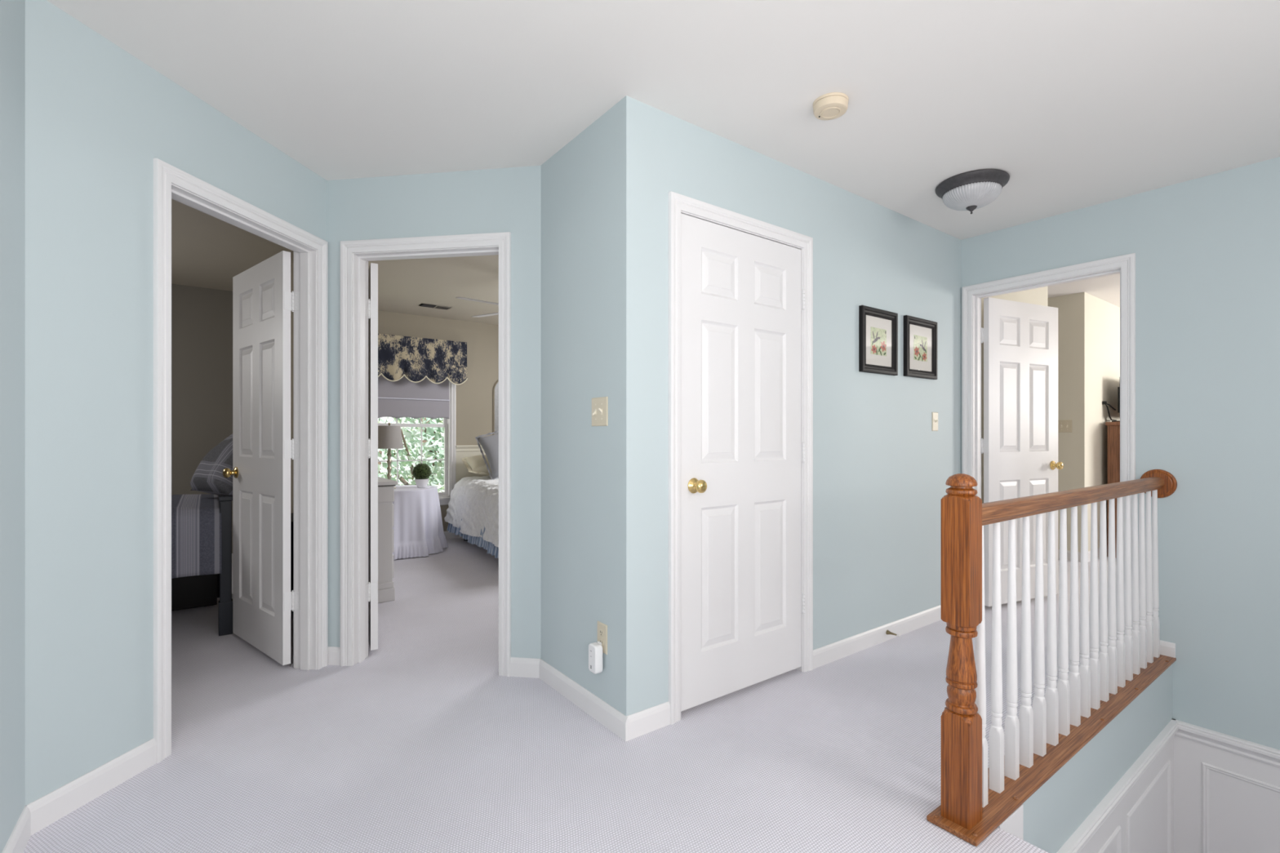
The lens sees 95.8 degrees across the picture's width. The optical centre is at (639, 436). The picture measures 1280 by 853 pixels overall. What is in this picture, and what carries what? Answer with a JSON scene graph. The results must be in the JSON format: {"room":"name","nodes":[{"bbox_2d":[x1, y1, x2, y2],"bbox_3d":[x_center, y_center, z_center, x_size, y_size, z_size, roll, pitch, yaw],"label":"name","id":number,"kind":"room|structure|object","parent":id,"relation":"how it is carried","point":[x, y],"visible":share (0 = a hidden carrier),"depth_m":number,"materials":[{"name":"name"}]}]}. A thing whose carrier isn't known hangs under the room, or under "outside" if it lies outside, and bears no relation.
{"room":"upstairs hallway landing","nodes":[
{"label":"upstairs hallway landing","id":0,"kind":"room"},
{"bbox_2d":[0,0,25,852],"bbox_3d":[-0.331,-0.071,-0.363,0.115,2.440,5.014,0,0,-37],"label":"wall","id":1,"kind":"structure","parent":0,"point":[12,12],"depth_m":1.55,"materials":[{"name":"blue paint"}]},
{"bbox_2d":[1,805,31,852],"bbox_3d":[-0.296,1.105,-0.303,0.012,0.088,4.900,0,0,-37],"label":"baseboard","id":2,"kind":"structure","parent":1,"relation":"attached to","point":[19,838],"depth_m":1.58,"materials":[{"name":"white paint"}]},
{"bbox_2d":[25,0,326,805],"bbox_3d":[-1.734,-0.082,2.274,0.119,2.462,1.547,0,0,8],"label":"wall","id":3,"kind":"structure","parent":0,"point":[98,117],"depth_m":1.84,"materials":[{"name":"blue paint"}]},
{"bbox_2d":[26,737,155,835],"bbox_3d":[-1.731,1.105,1.845,0.012,0.088,0.378,0,0,8],"label":"baseboard","id":4,"kind":"structure","parent":3,"relation":"attached to","point":[63,801],"depth_m":1.82,"materials":[{"name":"white paint"}]},
{"bbox_2d":[153,157,328,763],"bbox_3d":[-1.826,0.086,2.747,0.596,2.126,1.434,0,0,-21],"label":"door","id":5,"kind":"structure","parent":3,"relation":"in","point":[264,301],"depth_m":2.84,"materials":[{"name":"white paint"}]},
{"bbox_2d":[171,284,232,553],"bbox_3d":[-4.744,-0.086,4.571,3.250,2.470,0.200,0,0,-37],"label":"wall","id":6,"kind":"structure","parent":0,"point":[202,317],"depth_m":5.08,"materials":[{"name":"grey paint"}]},
{"bbox_2d":[377,310,498,531],"bbox_3d":[-1.957,-0.086,6.688,3.750,2.470,0.190,0,0,-37],"label":"wall","id":7,"kind":"structure","parent":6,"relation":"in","point":[474,397],"depth_m":6.61,"materials":[{"name":"beige paint"}]},
{"bbox_2d":[377,374,449,419],"bbox_3d":[-2.552,-0.569,6.139,1.060,0.765,0.034,0,0,-37],"label":"blind","id":8,"kind":"object","parent":7,"relation":"attached to","point":[402,397],"visible":0.33,"depth_m":6.22,"materials":[{"name":"white fabric"}]},
{"bbox_2d":[377,381,456,505],"bbox_3d":[-2.595,-0.136,6.197,1.250,1.799,0.195,0,0,-37],"label":"window","id":9,"kind":"structure","parent":7,"relation":"attached to","point":[449,425],"depth_m":6.48,"materials":[{"name":"white paint"}]},
{"bbox_2d":[377,333,467,385],"bbox_3d":[-2.504,-0.809,6.100,1.360,0.484,0.158,0,0,-37],"label":"valance","id":10,"kind":"object","parent":9,"relation":"attached to","point":[415,359],"visible":0.72,"depth_m":6.17,"materials":[{"name":"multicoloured fabric"}]},
{"bbox_2d":[443,531,462,539],"bbox_3d":[-1.935,1.105,6.616,3.600,0.088,0.012,0,0,-37],"label":"baseboard","id":11,"kind":"structure","parent":7,"relation":"attached to","point":[448,535],"depth_m":6.47,"materials":[{"name":"white paint"}]},
{"bbox_2d":[456,451,489,482],"bbox_3d":[-1.285,0.661,7.104,1.975,0.975,0.006,0,0,-37],"label":"wainscot","id":12,"kind":"structure","parent":7,"relation":"attached to","point":[462,472],"depth_m":6.57,"materials":[{"name":"beige paint"}]},
{"bbox_2d":[493,379,498,435],"bbox_3d":[-1.507,-0.315,6.930,0.536,0.844,0.017,0,0,-37],"label":"arched mirror","id":13,"kind":"object","parent":7,"relation":"attached to","point":[495,388],"visible":0.25,"depth_m":6.79,"materials":[{"name":"beige paint"}]},
{"bbox_2d":[290,259,293,513],"bbox_3d":[-2.521,-0.086,4.307,0.100,2.470,3.080,0,0,-37],"label":"wall","id":14,"kind":"structure","parent":0,"point":[292,263],"depth_m":4.38,"materials":[{"name":"beige paint"}]},
{"bbox_2d":[414,478,429,488],"bbox_3d":[-2.178,0.468,5.771,0.140,0.086,0.140,0,0,-37],"label":"pot","id":15,"kind":"object","parent":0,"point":[420,482],"depth_m":5.73,"materials":[{"name":"white ceramic"}]},
{"bbox_2d":[326,165,541,658],"bbox_3d":[-0.995,-0.082,2.892,1.394,2.462,0.119,0,0,8],"label":"wall","id":16,"kind":"structure","parent":0,"point":[497,200],"depth_m":2.79,"materials":[{"name":"blue paint"}]},
{"bbox_2d":[328,646,340,666],"bbox_3d":[-1.536,1.105,2.905,0.080,0.088,0.012,0,0,8],"label":"baseboard","id":17,"kind":"structure","parent":16,"relation":"attached to","point":[334,653],"depth_m":2.90,"materials":[{"name":"white paint"}]},
{"bbox_2d":[340,231,511,676],"bbox_3d":[-1.296,0.086,3.090,1.481,2.126,0.561,0,0,34],"label":"door","id":18,"kind":"structure","parent":16,"relation":"in","point":[358,282],"depth_m":2.89,"materials":[{"name":"white paint"}]},
{"bbox_2d":[510,657,540,678],"bbox_3d":[-0.545,1.105,2.759,0.156,0.088,0.012,0,0,8],"label":"baseboard","id":19,"kind":"structure","parent":16,"relation":"attached to","point":[519,667],"depth_m":2.76,"materials":[{"name":"white paint"}]},
{"bbox_2d":[22,537,1115,852],"bbox_3d":[1.304,1.289,3.465,11.730,0.280,9.200,0,0,-37],"label":"floor","id":20,"kind":"structure","parent":0,"point":[420,744],"depth_m":2.05,"materials":[{"name":"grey carpet"}]},
{"bbox_2d":[171,493,232,635],"bbox_3d":[-3.491,0.749,3.164,2.039,0.800,1.113,0,0,-37],"label":"bed","id":21,"kind":"object","parent":20,"relation":"on","point":[202,523],"visible":0.23,"depth_m":3.33,"materials":[{"name":"fabric"}]},
{"bbox_2d":[171,493,222,578],"bbox_3d":[-3.501,0.597,3.156,1.956,0.415,1.113,0,0,-37],"label":"blanket","id":22,"kind":"object","parent":21,"relation":"on","point":[196,519],"depth_m":3.26,"materials":[{"name":"grey fabric"}]},
{"bbox_2d":[190,434,232,495],"bbox_3d":[-2.537,0.156,3.659,0.500,0.422,0.400,0,0,31],"label":"pillow","id":23,"kind":"object","parent":21,"relation":"on","point":[208,477],"visible":0.44,"depth_m":3.50,"materials":[{"name":"grey fabric"}]},
{"bbox_2d":[290,512,293,591],"bbox_3d":[-2.411,0.849,3.877,0.230,0.600,0.500,0,0,-37],"label":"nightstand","id":24,"kind":"object","parent":20,"relation":"on","point":[292,513],"visible":0.02,"depth_m":3.71,"materials":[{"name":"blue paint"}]},
{"bbox_2d":[377,476,397,603],"bbox_3d":[-2.182,0.731,4.335,0.465,0.835,1.060,0,0,-37],"label":"dresser","id":25,"kind":"object","parent":20,"relation":"on","point":[386,589],"visible":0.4,"depth_m":4.02,"materials":[{"name":"grey paint"}]},
{"bbox_2d":[444,475,498,559],"bbox_3d":[-0.900,0.792,5.863,1.624,0.713,2.121,0,0,-32],"label":"bed","id":26,"kind":"object","parent":20,"relation":"on","point":[473,511],"visible":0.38,"depth_m":5.61,"materials":[{"name":"white fabric"}]},
{"bbox_2d":[462,454,491,474],"bbox_3d":[-1.602,0.316,6.438,0.679,0.217,0.470,0,0,-29],"label":"pillow","id":27,"kind":"object","parent":26,"relation":"on","point":[477,464],"visible":0.39,"depth_m":6.24,"materials":[{"name":"beige fabric"}]},
{"bbox_2d":[475,431,498,479],"bbox_3d":[-1.407,0.155,6.246,0.679,0.613,0.270,0,0,-30],"label":"pillow","id":28,"kind":"object","parent":26,"relation":"on","point":[490,444],"visible":0.33,"depth_m":6.12,"materials":[{"name":"fabric"}]},
{"bbox_2d":[926,654,1176,846],"bbox_3d":[1.799,1.137,2.341,2.249,0.021,0.142,0,0,-37],"label":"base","id":29,"kind":"object","parent":20,"relation":"on","point":[1000,806],"visible":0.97,"depth_m":1.99,"materials":[{"name":"brown wood"}]},
{"bbox_2d":[941,473,982,830],"bbox_3d":[0.954,0.621,1.716,0.081,1.021,0.081,0,0,-37],"label":"newel post","id":30,"kind":"object","parent":29,"relation":"on","point":[961,508],"visible":1,"depth_m":1.69,"materials":[{"name":"brown wood"}]},
{"bbox_2d":[982,476,1164,525],"bbox_3d":[1.839,0.241,2.370,2.123,0.061,0.057,0,0,-37],"label":"handrail","id":31,"kind":"object","parent":30,"relation":"attached to","point":[994,512],"visible":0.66,"depth_m":2.13,"materials":[{"name":"brown wood"}]},
{"bbox_2d":[974,525,987,808],"bbox_3d":[1.049,0.702,1.782,0.032,0.859,0.032,0,0,-37],"label":"baluster","id":32,"kind":"object","parent":29,"relation":"on","point":[980,642],"visible":0.44,"depth_m":1.77,"materials":[{"name":"white paint"}]},
{"bbox_2d":[989,522,1004,793],"bbox_3d":[1.143,0.702,1.853,0.032,0.859,0.032,0,0,-37],"label":"baluster","id":33,"kind":"object","parent":29,"relation":"on","point":[996,731],"visible":0.96,"depth_m":1.84,"materials":[{"name":"white paint"}]},
{"bbox_2d":[1004,519,1019,780],"bbox_3d":[1.237,0.702,1.923,0.032,0.859,0.032,0,0,-37],"label":"baluster","id":34,"kind":"object","parent":29,"relation":"on","point":[1011,721],"visible":0.98,"depth_m":1.91,"materials":[{"name":"white paint"}]},
{"bbox_2d":[1018,515,1033,768],"bbox_3d":[1.331,0.702,1.993,0.032,0.859,0.032,0,0,-37],"label":"baluster","id":35,"kind":"object","parent":29,"relation":"on","point":[1025,713],"visible":0.98,"depth_m":1.98,"materials":[{"name":"white paint"}]},
{"bbox_2d":[1032,513,1046,756],"bbox_3d":[1.425,0.702,2.063,0.032,0.859,0.032,0,0,-37],"label":"baluster","id":36,"kind":"object","parent":29,"relation":"on","point":[1039,704],"visible":0.97,"depth_m":2.05,"materials":[{"name":"white paint"}]},
{"bbox_2d":[1044,511,1058,746],"bbox_3d":[1.520,0.702,2.133,0.032,0.859,0.032,0,0,-37],"label":"baluster","id":37,"kind":"object","parent":29,"relation":"on","point":[1051,696],"visible":0.99,"depth_m":2.12,"materials":[{"name":"white paint"}]},
{"bbox_2d":[1057,508,1070,736],"bbox_3d":[1.614,0.702,2.203,0.032,0.859,0.032,0,0,-37],"label":"baluster","id":38,"kind":"object","parent":29,"relation":"on","point":[1063,684],"visible":0.98,"depth_m":2.19,"materials":[{"name":"white paint"}]},
{"bbox_2d":[1067,506,1080,726],"bbox_3d":[1.708,0.702,2.273,0.032,0.859,0.032,0,0,-37],"label":"baluster","id":39,"kind":"object","parent":29,"relation":"on","point":[1074,680],"visible":0.98,"depth_m":2.26,"materials":[{"name":"white paint"}]},
{"bbox_2d":[1078,504,1090,718],"bbox_3d":[1.802,0.702,2.343,0.032,0.859,0.032,0,0,-37],"label":"baluster","id":40,"kind":"object","parent":29,"relation":"on","point":[1084,671],"visible":0.96,"depth_m":2.33,"materials":[{"name":"white paint"}]},
{"bbox_2d":[1088,502,1100,710],"bbox_3d":[1.896,0.702,2.413,0.032,0.859,0.032,0,0,-37],"label":"baluster","id":41,"kind":"object","parent":29,"relation":"on","point":[1094,662],"visible":0.89,"depth_m":2.40,"materials":[{"name":"white paint"}]},
{"bbox_2d":[1097,500,1109,702],"bbox_3d":[1.990,0.702,2.483,0.032,0.859,0.032,0,0,-37],"label":"baluster","id":42,"kind":"object","parent":29,"relation":"on","point":[1104,659],"visible":0.88,"depth_m":2.47,"materials":[{"name":"white paint"}]},
{"bbox_2d":[1106,498,1117,694],"bbox_3d":[2.084,0.702,2.553,0.032,0.859,0.032,0,0,-37],"label":"baluster","id":43,"kind":"object","parent":29,"relation":"on","point":[1112,651],"visible":0.82,"depth_m":2.54,"materials":[{"name":"white paint"}]},
{"bbox_2d":[1115,497,1125,687],"bbox_3d":[2.178,0.702,2.623,0.032,0.859,0.032,0,0,-37],"label":"baluster","id":44,"kind":"object","parent":29,"relation":"on","point":[1120,643],"visible":0.77,"depth_m":2.61,"materials":[{"name":"white paint"}]},
{"bbox_2d":[1123,495,1133,680],"bbox_3d":[2.272,0.702,2.693,0.032,0.859,0.032,0,0,-37],"label":"baluster","id":45,"kind":"object","parent":29,"relation":"on","point":[1128,640],"visible":0.8,"depth_m":2.68,"materials":[{"name":"white paint"}]},
{"bbox_2d":[1131,493,1140,675],"bbox_3d":[2.366,0.702,2.763,0.032,0.859,0.032,0,0,-37],"label":"baluster","id":46,"kind":"object","parent":29,"relation":"on","point":[1135,635],"visible":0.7,"depth_m":2.75,"materials":[{"name":"white paint"}]},
{"bbox_2d":[1138,492,1146,668],"bbox_3d":[2.460,0.702,2.833,0.032,0.859,0.032,0,0,-37],"label":"baluster","id":47,"kind":"object","parent":29,"relation":"on","point":[1142,579],"visible":0.68,"depth_m":2.82,"materials":[{"name":"white paint"}]},
{"bbox_2d":[1145,491,1153,662],"bbox_3d":[2.554,0.702,2.903,0.032,0.859,0.032,0,0,-37],"label":"baluster","id":48,"kind":"object","parent":29,"relation":"on","point":[1148,575],"visible":0.69,"depth_m":2.89,"materials":[{"name":"white paint"}]},
{"bbox_2d":[1151,489,1159,657],"bbox_3d":[2.648,0.702,2.973,0.032,0.859,0.032,0,0,-37],"label":"baluster","id":49,"kind":"object","parent":29,"relation":"on","point":[1156,622],"visible":0.72,"depth_m":2.96,"materials":[{"name":"white paint"}]},
{"bbox_2d":[1105,422,1119,558],"bbox_3d":[4.977,0.506,5.589,1.000,1.285,0.514,0,0,-37],"label":"dresser","id":50,"kind":"object","parent":20,"relation":"on","point":[1113,428],"visible":0.06,"depth_m":5.45,"materials":[{"name":"red wood"}]},
{"bbox_2d":[1102,400,1116,420],"bbox_3d":[4.581,-0.243,5.591,0.269,0.187,0.080,0,0,-28],"label":"power cord","id":51,"kind":"object","parent":50,"relation":"on","point":[1104,402],"visible":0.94,"depth_m":5.55,"materials":[{"name":"black plastic"}]},
{"bbox_2d":[1111,386,1119,422],"bbox_3d":[4.911,-0.351,5.745,0.860,0.430,0.140,0,0,-37],"label":"television","id":52,"kind":"object","parent":50,"relation":"on","point":[1118,388],"visible":0.16,"depth_m":5.57,"materials":[{"name":"black plastic"}]},
{"bbox_2d":[541,109,609,704],"bbox_3d":[-0.273,-0.082,2.586,0.119,2.462,0.670,0,0,-37],"label":"wall","id":53,"kind":"structure","parent":0,"point":[575,180],"depth_m":2.50,"materials":[{"name":"blue paint"}]},
{"bbox_2d":[538,658,628,742],"bbox_3d":[-0.265,1.105,2.466,0.012,0.088,0.722,0,0,-37],"label":"baseboard","id":54,"kind":"structure","parent":53,"relation":"attached to","point":[601,711],"depth_m":2.40,"materials":[{"name":"white paint"}]},
{"bbox_2d":[591,396,608,426],"bbox_3d":[-0.171,-0.099,2.332,0.021,0.116,0.117,0,0,-37],"label":"light switch","id":55,"kind":"object","parent":53,"relation":"attached to","point":[599,405],"visible":1,"depth_m":2.33,"materials":[{"name":"beige plastic"}]},
{"bbox_2d":[597,621,607,654],"bbox_3d":[-0.153,0.809,2.320,0.008,0.116,0.070,0,0,-37],"label":"wall outlet","id":56,"kind":"object","parent":53,"relation":"attached to","point":[602,628],"visible":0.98,"depth_m":2.31,"materials":[{"name":"beige plastic"}]},
{"bbox_2d":[588,640,603,674],"bbox_3d":[-0.174,0.885,2.314,0.047,0.116,0.060,0,0,-37],"label":"plug","id":57,"kind":"object","parent":56,"relation":"attached to","point":[595,649],"visible":1,"depth_m":2.29,"materials":[{"name":"white plastic"}]},
{"bbox_2d":[599,629,603,636],"bbox_3d":[-0.153,0.789,2.320,0.008,0.029,0.029,0,0,-37],"label":"socket","id":58,"kind":"object","parent":56,"relation":"attached to","point":[601,631],"depth_m":2.32,"materials":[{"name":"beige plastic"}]},
{"bbox_2d":[47,0,1279,324],"bbox_3d":[1.326,-1.341,3.494,11.900,0.100,9.220,0,0,-37],"label":"ceiling","id":59,"kind":"structure","parent":0,"point":[1082,104],"depth_m":2.14,"materials":[{"name":"white paint"}]},
{"bbox_2d":[417,303,451,310],"bbox_3d":[-2.074,-1.313,5.849,0.300,0.016,0.140,0,0,-37],"label":"ceiling vent","id":60,"kind":"object","parent":59,"relation":"in","point":[422,304],"visible":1,"depth_m":5.83,"materials":[{"name":"metal"}]},
{"bbox_2d":[455,297,498,317],"bbox_3d":[-0.945,-1.142,4.753,1.151,0.342,1.173,0,0,-37],"label":"ceiling fan","id":61,"kind":"object","parent":59,"relation":"hanging from","point":[461,298],"visible":0.09,"depth_m":4.54,"materials":[{"name":"grey paint"}]},
{"bbox_2d":[813,92,848,119],"bbox_3d":[0.737,-1.270,2.234,0.132,0.042,0.132,0,0,-37],"label":"smoke detector","id":62,"kind":"object","parent":59,"relation":"attached to","point":[833,105],"visible":1,"depth_m":2.20,"materials":[{"name":"plastic"}]},
{"bbox_2d":[935,168,1009,213],"bbox_3d":[1.692,-1.213,2.949,0.330,0.156,0.330,0,0,28],"label":"ceiling light","id":63,"kind":"object","parent":59,"relation":"attached to","point":[971,190],"visible":1,"depth_m":2.86,"materials":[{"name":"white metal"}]},
{"bbox_2d":[609,95,1119,715],"bbox_3d":[3.050,-0.086,4.582,7.834,2.470,0.133,0,0,-37],"label":"wall","id":64,"kind":"structure","parent":0,"point":[881,470],"depth_m":2.95,"materials":[{"name":"blue paint"}]},
{"bbox_2d":[626,701,670,740],"bbox_3d":[0.035,1.105,2.247,0.208,0.088,0.012,0,0,-37],"label":"baseboard","id":65,"kind":"structure","parent":64,"relation":"attached to","point":[646,721],"depth_m":2.24,"materials":[{"name":"white paint"}]},
{"bbox_2d":[668,191,813,724],"bbox_3d":[0.455,0.086,2.614,0.908,2.126,0.199,0,0,-37],"label":"door","id":66,"kind":"structure","parent":64,"relation":"in","point":[740,286],"depth_m":2.55,"materials":[{"name":"white paint"}]},
{"bbox_2d":[813,604,941,669],"bbox_3d":[1.480,1.105,3.323,1.586,0.088,0.012,0,0,-37],"label":"baseboard","id":67,"kind":"structure","parent":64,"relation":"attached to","point":[823,655],"depth_m":3.16,"materials":[{"name":"white paint"}]},
{"bbox_2d":[885,630,899,636],"bbox_3d":[1.411,1.102,3.220,0.026,0.026,0.072,0,0,-37],"label":"door stop","id":68,"kind":"object","parent":67,"relation":"attached to","point":[887,632],"visible":1,"depth_m":3.22,"materials":[{"name":"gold metal"}]},
{"bbox_2d":[858,305,897,375],"bbox_3d":[1.324,-0.524,3.200,0.353,0.354,0.023,0,0,-37],"label":"framed print","id":69,"kind":"object","parent":64,"relation":"attached to","point":[877,328],"visible":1,"depth_m":3.19,"materials":[{"name":"black paint"}]},
{"bbox_2d":[871,326,886,355],"bbox_3d":[1.323,-0.522,3.202,0.156,0.152,0.002,0,0,-37],"label":"print","id":70,"kind":"object","parent":69,"relation":"attached to","point":[878,334],"depth_m":3.20,"materials":[{"name":"multicoloured paper"}]},
{"bbox_2d":[903,315,937,379],"bbox_3d":[1.688,-0.528,3.471,0.359,0.353,0.023,0,0,-37],"label":"framed print","id":71,"kind":"object","parent":64,"relation":"attached to","point":[920,335],"visible":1,"depth_m":3.46,"materials":[{"name":"black paint"}]},
{"bbox_2d":[913,334,927,361],"bbox_3d":[1.686,-0.526,3.473,0.156,0.152,0.002,0,0,-37],"label":"print","id":72,"kind":"object","parent":71,"relation":"attached to","point":[920,341],"depth_m":3.47,"materials":[{"name":"multicoloured paper"}]},
{"bbox_2d":[932,412,937,431],"bbox_3d":[1.838,-0.091,3.584,0.070,0.116,0.021,0,0,-37],"label":"light switch","id":73,"kind":"object","parent":64,"relation":"attached to","point":[935,415],"visible":1,"depth_m":3.58,"materials":[{"name":"beige plastic"}]},
{"bbox_2d":[1088,544,1107,561],"bbox_3d":[5.094,1.105,6.034,2.600,0.088,0.012,0,0,-37],"label":"baseboard","id":74,"kind":"structure","parent":64,"relation":"attached to","point":[1089,552],"depth_m":5.34,"materials":[{"name":"white paint"}]},
{"bbox_2d":[996,827,1047,852],"bbox_3d":[2.038,1.163,0.363,0.029,0.029,3.348,0,0,-37],"label":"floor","id":75,"kind":"structure","parent":0,"point":[997,828],"depth_m":1.65,"materials":[{"name":"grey carpet"}]},
{"bbox_2d":[1047,292,1088,551],"bbox_3d":[3.700,-0.086,5.812,0.100,2.470,1.297,0,0,-37],"label":"wall","id":76,"kind":"structure","parent":0,"point":[1073,308],"depth_m":5.34,"materials":[{"name":"paint"}]},
{"bbox_2d":[1057,419,1071,432],"bbox_3d":[3.948,-0.094,5.378,0.021,0.116,0.117,0,0,-37],"label":"light switch","id":77,"kind":"object","parent":76,"relation":"attached to","point":[1064,425],"visible":0.94,"depth_m":5.38,"materials":[{"name":"beige plastic"}]},
{"bbox_2d":[1057,549,1080,562],"bbox_3d":[3.685,1.105,5.738,0.012,0.088,1.197,0,0,-37],"label":"baseboard","id":78,"kind":"structure","parent":76,"relation":"attached to","point":[1068,552],"depth_m":5.35,"materials":[{"name":"white paint"}]},
{"bbox_2d":[1022,664,1172,852],"bbox_3d":[1.853,1.901,2.388,2.105,1.496,0.122,0,0,-37],"label":"wall","id":79,"kind":"structure","parent":0,"point":[1055,811],"depth_m":2.25,"materials":[{"name":"blue paint"}]},
{"bbox_2d":[997,804,1023,839],"bbox_3d":[1.132,1.314,1.767,0.170,0.319,0.012,0,0,-37],"label":"skirt board","id":80,"kind":"object","parent":79,"relation":"attached to","point":[1013,824],"visible":0.45,"depth_m":1.78,"materials":[{"name":"white paint"}]},
{"bbox_2d":[1056,719,1178,852],"bbox_3d":[1.915,1.488,2.339,2.065,0.076,0.030,0,0,-37],"label":"trim","id":81,"kind":"structure","parent":79,"relation":"attached to","point":[1099,815],"depth_m":2.36,"materials":[{"name":"white paint"}]},
{"bbox_2d":[1080,737,1173,852],"bbox_3d":[1.910,1.904,2.345,2.065,0.770,0.014,0,0,-37],"label":"wainscot","id":82,"kind":"structure","parent":79,"relation":"attached to","point":[1143,822],"depth_m":2.67,"materials":[{"name":"white paint"}]},
{"bbox_2d":[960,156,1279,750],"bbox_3d":[3.410,0.668,2.159,0.119,3.962,4.415,0,0,-37],"label":"wall","id":83,"kind":"structure","parent":0,"point":[1206,249],"depth_m":2.85,"materials":[{"name":"blue paint"}]},
{"bbox_2d":[961,253,1135,606],"bbox_3d":[2.721,0.086,3.691,0.880,2.126,0.882,0,0,-37],"label":"door","id":84,"kind":"structure","parent":83,"relation":"in","point":[1019,446],"depth_m":3.82,"materials":[{"name":"white paint"}]},
{"bbox_2d":[1140,469,1177,497],"bbox_3d":[2.693,0.247,3.007,0.018,0.150,0.150,0,0,-37],"label":"rosette","id":85,"kind":"object","parent":83,"relation":"attached to","point":[1170,486],"visible":0.61,"depth_m":2.98,"materials":[{"name":"brown wood"}]},
{"bbox_2d":[1160,640,1175,657],"bbox_3d":[2.688,1.105,3.018,0.012,0.088,0.161,0,0,-37],"label":"baseboard","id":86,"kind":"structure","parent":83,"relation":"attached to","point":[1167,649],"depth_m":2.97,"materials":[{"name":"white paint"}]},
{"bbox_2d":[1172,718,1279,767],"bbox_3d":[3.259,1.488,2.237,0.030,0.076,1.800,0,0,-37],"label":"trim","id":87,"kind":"structure","parent":83,"relation":"attached to","point":[1246,748],"depth_m":2.79,"materials":[{"name":"white paint"}]},
{"bbox_2d":[1173,735,1279,852],"bbox_3d":[3.266,1.904,2.242,0.014,0.770,1.800,0,0,-37],"label":"wainscot","id":88,"kind":"structure","parent":83,"relation":"attached to","point":[1225,802],"depth_m":2.81,"materials":[{"name":"white paint"}]},
{"label":"outside","id":89,"kind":"structure","parent":0,"visible":0},
{"bbox_3d":[-9.185,4.199,19.032,36.000,0.100,26.500,0,0,-37],"label":"ground","id":90,"kind":"structure","parent":89,"visible":0},
{"bbox_2d":[377,417,444,492],"bbox_3d":[-3.985,1.055,10.551,3.351,6.209,3.516,0,0,32],"label":"tree","id":91,"kind":"object","parent":90,"relation":"on","point":[429,434],"visible":0.26,"depth_m":10.00,"materials":[{"name":"green plant"}]},
{"bbox_2d":[377,417,444,491],"bbox_3d":[-7.862,1.471,17.376,6.601,5.377,2.758,0,0,-37],"label":"tree","id":92,"kind":"object","parent":90,"relation":"on","point":[379,419],"visible":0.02,"depth_m":17.40,"materials":[{"name":"green plant"}]},
{"bbox_2d":[377,417,444,492],"bbox_3d":[-5.024,0.572,14.581,6.189,7.176,3.098,0,0,-37],"label":"tree","id":93,"kind":"object","parent":90,"relation":"on","point":[398,421],"visible":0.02,"depth_m":13.99,"materials":[{"name":"green plant"}]},
{"bbox_3d":[-2.368,0.833,5.742,0.650,0.633,0.650,0,0,-37],"label":"side table","id":94,"kind":"object","parent":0,"visible":0},
{"bbox_2d":[392,484,448,559],"bbox_3d":[-2.368,0.827,5.739,0.885,0.628,0.839,0,0,-37],"label":"tablecloth","id":95,"kind":"object","parent":94,"relation":"on","point":[418,528],"visible":0.63,"depth_m":5.50,"materials":[{"name":"white fabric"}]},
{"bbox_2d":[377,422,403,488],"bbox_3d":[-2.445,0.189,5.635,0.260,0.644,0.260,0,0,-37],"label":"table lamp","id":96,"kind":"object","parent":95,"relation":"on","point":[389,437],"visible":0.87,"depth_m":5.55,"materials":[{"name":"fabric"}]},
{"bbox_2d":[412,462,431,488],"bbox_3d":[-2.178,0.388,5.771,0.183,0.247,0.180,0,0,-37],"label":"potted topiary","id":97,"kind":"object","parent":95,"relation":"on","point":[421,472],"visible":1,"depth_m":5.72,"materials":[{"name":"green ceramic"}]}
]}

